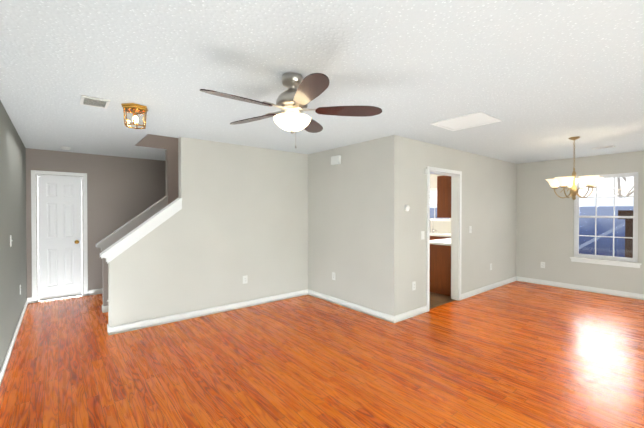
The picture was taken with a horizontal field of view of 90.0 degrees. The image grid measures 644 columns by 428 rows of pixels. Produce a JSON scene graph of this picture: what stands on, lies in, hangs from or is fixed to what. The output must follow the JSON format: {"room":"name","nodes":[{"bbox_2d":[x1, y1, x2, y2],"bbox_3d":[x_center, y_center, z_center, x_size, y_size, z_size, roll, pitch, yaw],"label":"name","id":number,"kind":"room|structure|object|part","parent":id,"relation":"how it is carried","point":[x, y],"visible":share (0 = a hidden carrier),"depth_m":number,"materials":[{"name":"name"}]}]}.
{"room":"living room","nodes":[
{"label":"living room","id":0,"kind":"room"},
{"bbox_2d":[0,100,26,369],"bbox_3d":[-1.516,0.224,1.136,0.120,2.440,10.240,0,1,-39],"label":"wall","id":1,"kind":"structure","parent":0,"point":[13,267],"depth_m":3.45,"materials":[{"name":"grey paint"}]},
{"bbox_2d":[0,298,27,385],"bbox_3d":[-1.461,1.397,1.184,0.012,0.093,9.988,0,1,-39],"label":"baseboard","id":2,"kind":"structure","parent":1,"relation":"attached to","point":[6,360],"depth_m":3.34,"materials":[{"name":"white wood"}]},
{"bbox_2d":[26,148,165,297],"bbox_3d":[-3.170,0.177,6.320,3.880,2.440,0.120,0,1,-39],"label":"wall","id":3,"kind":"structure","parent":0,"point":[121,191],"depth_m":5.66,"materials":[{"name":"grey paint"}]},
{"bbox_2d":[31,170,87,302],"bbox_3d":[-4.344,0.356,5.352,0.715,2.100,0.138,0,1,-39],"label":"door frame","id":4,"kind":"structure","parent":3,"relation":"attached to","point":[35,174],"depth_m":5.18,"materials":[{"name":"white wood"}]},
{"bbox_2d":[38,176,81,300],"bbox_3d":[-4.340,0.380,5.348,0.555,2.027,0.035,0,1,-39],"label":"hall door","id":5,"kind":"structure","parent":3,"relation":"in","point":[59,234],"depth_m":5.33,"materials":[{"name":"white wood"}]},
{"bbox_2d":[28,288,102,303],"bbox_3d":[-3.170,1.351,6.245,3.748,0.093,0.012,0,1,-39],"label":"baseboard","id":6,"kind":"structure","parent":3,"relation":"attached to","point":[95,291],"depth_m":5.59,"materials":[{"name":"white wood"}]},
{"bbox_2d":[102,149,178,305],"bbox_3d":[-2.005,0.184,5.593,2.996,2.440,0.120,0,1,-39],"label":"wall","id":7,"kind":"structure","parent":0,"point":[172,175],"depth_m":5.16,"materials":[{"name":"grey paint"}]},
{"bbox_2d":[102,305,107,312],"bbox_3d":[-3.086,1.365,4.720,0.228,0.093,0.144,0,1,-39],"label":"baseboard","id":8,"kind":"structure","parent":7,"relation":"attached to","point":[104,309],"depth_m":4.61,"materials":[{"name":"white wood"}]},
{"bbox_2d":[96,196,167,250],"bbox_3d":[-2.862,0.124,4.891,0.939,0.836,0.180,0,1,-39],"label":"trim","id":9,"kind":"structure","parent":7,"relation":"on","point":[129,226],"depth_m":4.83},
{"bbox_2d":[108,134,307,326],"bbox_3d":[-1.689,-0.492,5.173,3.030,3.800,1.160,0,1,-39],"label":"wall","id":10,"kind":"structure","parent":0,"point":[227,227],"depth_m":4.63,"materials":[{"name":"beige paint"}]},
{"bbox_2d":[100,198,181,263],"bbox_3d":[-2.250,0.177,4.049,0.889,0.797,0.180,0,1,-39],"label":"trim","id":11,"kind":"structure","parent":10,"relation":"on","point":[130,239],"depth_m":3.98,"materials":[{"name":"white wood"}]},
{"bbox_2d":[107,289,307,334],"bbox_3d":[-1.415,1.365,4.742,2.910,0.093,0.144,0,1,-39],"label":"baseboard","id":12,"kind":"structure","parent":10,"relation":"attached to","point":[163,320],"depth_m":4.41,"materials":[{"name":"white wood"}]},
{"bbox_2d":[243,275,247,283],"bbox_3d":[-1.160,0.990,4.864,0.075,0.119,0.008,0,1,-39],"label":"outlet","id":13,"kind":"object","parent":10,"relation":"attached to","point":[245,279],"visible":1,"depth_m":4.86,"materials":[{"name":"white plastic"}]},
{"bbox_2d":[0,281,643,427],"bbox_3d":[1.550,1.481,3.654,8.040,0.120,10.240,0,1,-39],"label":"floor","id":14,"kind":"structure","parent":0,"point":[517,354],"depth_m":3.01,"materials":[{"name":"brown wood"}]},
{"bbox_2d":[0,0,643,163],"bbox_3d":[1.550,-1.079,3.631,8.040,0.120,10.240,0,1,-39],"label":"ceiling","id":15,"kind":"structure","parent":0,"point":[544,80],"depth_m":2.26,"materials":[{"name":"white paint"}]},
{"bbox_2d":[60,146,70,149],"bbox_3d":[-3.958,-1.012,4.967,0.128,0.038,0.128,0,1,-39],"label":"smoke detector","id":16,"kind":"object","parent":15,"relation":"attached to","point":[65,148],"visible":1,"depth_m":4.92,"materials":[{"name":"white plastic"}]},
{"bbox_2d":[80,95,109,108],"bbox_3d":[-2.042,-1.004,2.894,0.205,0.013,0.265,0,1,-39],"label":"ceiling vent","id":17,"kind":"object","parent":15,"relation":"in","point":[92,99],"visible":1,"depth_m":2.88,"materials":[{"name":"white metal"}]},
{"bbox_2d":[121,103,147,128],"bbox_3d":[-1.764,-0.917,3.042,0.231,0.190,0.224,0,1,-39],"label":"lantern","id":18,"kind":"object","parent":15,"relation":"attached to","point":[130,107],"visible":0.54,"depth_m":3.01,"materials":[{"name":"gold metal"}]},
{"bbox_2d":[125,109,145,127],"bbox_3d":[-1.764,-0.902,3.042,0.192,0.142,0.186,0,1,-39],"label":"glass pane","id":19,"kind":"object","parent":18,"relation":"attached to","point":[134,119],"visible":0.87,"depth_m":3.06,"materials":[{"name":"clear glass"}]},
{"bbox_2d":[200,72,381,133],"bbox_3d":[-0.264,-0.798,2.338,1.220,0.418,1.268,0,1,-39],"label":"fan","id":20,"kind":"object","parent":15,"relation":"hanging from","point":[311,87],"depth_m":2.30,"materials":[{"name":"brown wood"}]},
{"bbox_3d":[-0.234,-0.798,2.358,0.472,0.418,0.485,0,1,-39],"label":"fan","id":21,"kind":"part","parent":20,"relation":"part of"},
{"bbox_3d":[-0.218,-0.661,2.370,0.274,0.100,0.274,0,1,-39],"label":"fan","id":22,"kind":"part","parent":20,"relation":"part of","materials":[{"name":"white glass"}]},
{"bbox_2d":[430,112,501,130],"bbox_3d":[1.582,-1.012,3.554,0.490,0.012,0.560,0,1,-39],"label":"ceiling panel","id":23,"kind":"object","parent":15,"relation":"attached to","point":[468,121],"visible":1,"depth_m":3.51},
{"bbox_2d":[546,136,602,199],"bbox_3d":[3.368,-0.605,4.331,0.625,0.840,0.609,0,1,-39],"label":"chandelier","id":24,"kind":"object","parent":15,"relation":"hanging from","point":[592,180],"depth_m":4.27,"materials":[{"name":"beige glass"}]},
{"bbox_3d":[3.368,-0.605,4.331,0.489,0.840,0.471,0,1,-39],"label":"chandelier","id":25,"kind":"part","parent":24,"relation":"part of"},
{"bbox_2d":[591,145,614,149],"bbox_3d":[4.335,-1.023,4.965,0.120,0.013,0.260,0,1,-39],"label":"ceiling vent","id":26,"kind":"object","parent":15,"relation":"in","point":[603,147],"visible":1,"depth_m":4.94,"materials":[{"name":"white metal"}]},
{"bbox_2d":[308,137,386,313],"bbox_3d":[-0.050,-0.445,5.468,0.120,3.700,3.020,0,1,-39],"label":"wall","id":27,"kind":"structure","parent":0,"point":[347,221],"depth_m":4.80,"materials":[{"name":"beige paint"}]},
{"bbox_2d":[331,155,340,164],"bbox_3d":[0.217,-0.836,5.004,0.050,0.130,0.190,0,1,-39],"label":"door chime","id":28,"kind":"object","parent":27,"relation":"attached to","point":[335,160],"visible":1,"depth_m":4.97,"materials":[{"name":"white plastic"}]},
{"bbox_2d":[308,289,394,322],"bbox_3d":[0.350,1.364,4.891,0.012,0.093,1.860,0,1,-39],"label":"baseboard","id":29,"kind":"structure","parent":27,"relation":"attached to","point":[373,313],"depth_m":4.71,"materials":[{"name":"white wood"}]},
{"bbox_2d":[429,292,454,308],"bbox_3d":[1.578,1.391,6.685,3.920,0.006,2.980,0,1,-39],"label":"floor","id":30,"kind":"structure","parent":0,"point":[436,299],"depth_m":5.28,"materials":[{"name":"brown tile"}]},
{"bbox_2d":[430,244,450,295],"bbox_3d":[2.864,0.959,6.293,2.180,0.864,0.570,0,1,-39],"label":"base cabinet","id":31,"kind":"object","parent":30,"relation":"on","point":[440,269],"visible":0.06,"depth_m":5.57,"materials":[{"name":"brown wood"}]},
{"bbox_2d":[430,238,450,245],"bbox_3d":[2.850,0.507,6.298,2.230,0.039,0.618,0,1,-39],"label":"countertop","id":32,"kind":"structure","parent":31,"relation":"on","point":[447,242],"depth_m":5.68,"materials":[{"name":"white stone"}]},
{"bbox_2d":[430,236,450,239],"bbox_3d":[2.644,0.944,7.992,0.590,0.864,2.220,0,1,-39],"label":"base cabinet","id":33,"kind":"object","parent":30,"relation":"on","point":[434,237],"depth_m":7.50,"materials":[{"name":"brown wood"}]},
{"bbox_2d":[430,232,450,236],"bbox_3d":[2.634,0.492,7.983,0.628,0.039,2.255,0,1,-39],"label":"countertop","id":34,"kind":"structure","parent":33,"relation":"on","point":[442,235],"depth_m":7.49,"materials":[{"name":"white stone"}]},
{"bbox_2d":[387,135,516,315],"bbox_3d":[2.462,0.185,5.498,4.040,2.440,0.120,0,1,-39],"label":"wall","id":35,"kind":"structure","parent":0,"point":[489,195],"depth_m":4.97,"materials":[{"name":"beige paint"}]},
{"bbox_2d":[412,281,415,290],"bbox_3d":[1.272,0.994,4.449,0.075,0.119,0.008,0,1,-39],"label":"outlet","id":36,"kind":"object","parent":35,"relation":"attached to","point":[414,285],"visible":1,"depth_m":4.45,"materials":[{"name":"white plastic"}]},
{"bbox_2d":[437,176,450,217],"bbox_3d":[2.946,-0.302,6.181,2.180,0.720,0.310,0,1,-39],"label":"upper cabinet","id":37,"kind":"object","parent":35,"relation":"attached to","point":[443,196],"visible":0.17,"depth_m":5.51,"materials":[{"name":"brown wood"}]},
{"bbox_2d":[427,166,461,311],"bbox_3d":[1.850,0.359,5.000,0.980,2.100,0.152,0,1,-39],"label":"door frame","id":38,"kind":"structure","parent":35,"relation":"attached to","point":[456,217],"depth_m":5.23,"materials":[{"name":"white wood"}]},
{"bbox_2d":[395,276,516,322],"bbox_3d":[2.499,1.359,5.454,4.028,0.093,0.012,0,1,-39],"label":"baseboard","id":39,"kind":"structure","parent":35,"relation":"attached to","point":[410,314],"depth_m":5.38,"materials":[{"name":"white wood"}]},
{"bbox_2d":[430,151,643,293],"bbox_3d":[4.990,0.183,5.692,0.120,2.440,9.060,0,1,-39],"label":"wall","id":40,"kind":"structure","parent":0,"point":[544,222],"depth_m":6.15,"materials":[{"name":"beige paint"}]},
{"bbox_2d":[430,188,450,220],"bbox_3d":[2.901,-0.240,8.263,0.055,0.840,0.950,0,1,-39],"label":"kitchen window","id":41,"kind":"structure","parent":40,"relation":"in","point":[435,190],"depth_m":8.25,"materials":[{"name":"white plastic"}]},
{"bbox_2d":[517,276,643,299],"bbox_3d":[5.898,1.367,4.487,0.012,0.093,5.788,0,1,-39],"label":"baseboard","id":42,"kind":"structure","parent":40,"relation":"attached to","point":[590,289],"depth_m":5.86,"materials":[{"name":"white wood"}]},
{"bbox_2d":[574,172,637,261],"bbox_3d":[5.003,0.053,5.695,0.055,1.500,0.860,0,1,-39],"label":"dining window","id":43,"kind":"structure","parent":40,"relation":"in","point":[635,226],"depth_m":5.60,"materials":[{"name":"white plastic"}]},
{"bbox_2d":[579,177,633,257],"bbox_3d":[5.002,0.053,5.694,0.030,1.390,0.750,0,1,-39],"label":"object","id":44,"kind":"structure","parent":43,"relation":"attached to","point":[607,219],"depth_m":5.67,"materials":[{"name":"clear glass"}]},
{"bbox_2d":[570,257,641,267],"bbox_3d":[4.950,0.847,5.659,0.080,0.083,0.950,0,1,-39],"label":"window sill","id":45,"kind":"structure","parent":40,"relation":"in","point":[608,262],"depth_m":5.61,"materials":[{"name":"white wood"}]},
{"label":"outside","id":46,"kind":"structure","parent":0,"visible":0},
{"bbox_3d":[16.755,1.651,16.989,32.380,0.100,55.000,0,1,-39],"label":"ground","id":47,"kind":"structure","parent":46,"visible":0},
{"bbox_2d":[430,206,632,256],"bbox_3d":[10.166,0.690,11.594,0.600,1.920,55.000,0,1,-39],"label":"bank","id":48,"kind":"object","parent":47,"relation":"on","point":[609,241],"depth_m":11.42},
{"bbox_2d":[579,223,624,248],"bbox_3d":[9.949,0.722,11.353,0.039,1.380,1.820,0,1,-39],"label":"strip","id":49,"kind":"object","parent":48,"relation":"attached to","point":[597,238],"depth_m":11.38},
{"bbox_2d":[430,197,633,207],"bbox_3d":[10.568,0.516,11.922,0.160,2.260,55.000,0,1,-39],"label":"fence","id":50,"kind":"object","parent":47,"relation":"on","point":[603,202],"depth_m":11.97,"materials":[{"name":"white"}]},
{"bbox_2d":[430,177,633,197],"bbox_3d":[12.400,-2.047,12.705,4.188,7.386,22.410,0,1,-42],"label":"trees","id":51,"kind":"object","parent":47,"relation":"on","point":[619,186],"depth_m":13.37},
{"bbox_2d":[618,210,632,257],"bbox_3d":[6.524,0.808,6.823,0.200,1.770,0.360,0,1,-39],"label":"post","id":52,"kind":"object","parent":47,"relation":"on","point":[629,241],"depth_m":6.79,"materials":[{"name":"brown wood"}]}
]}

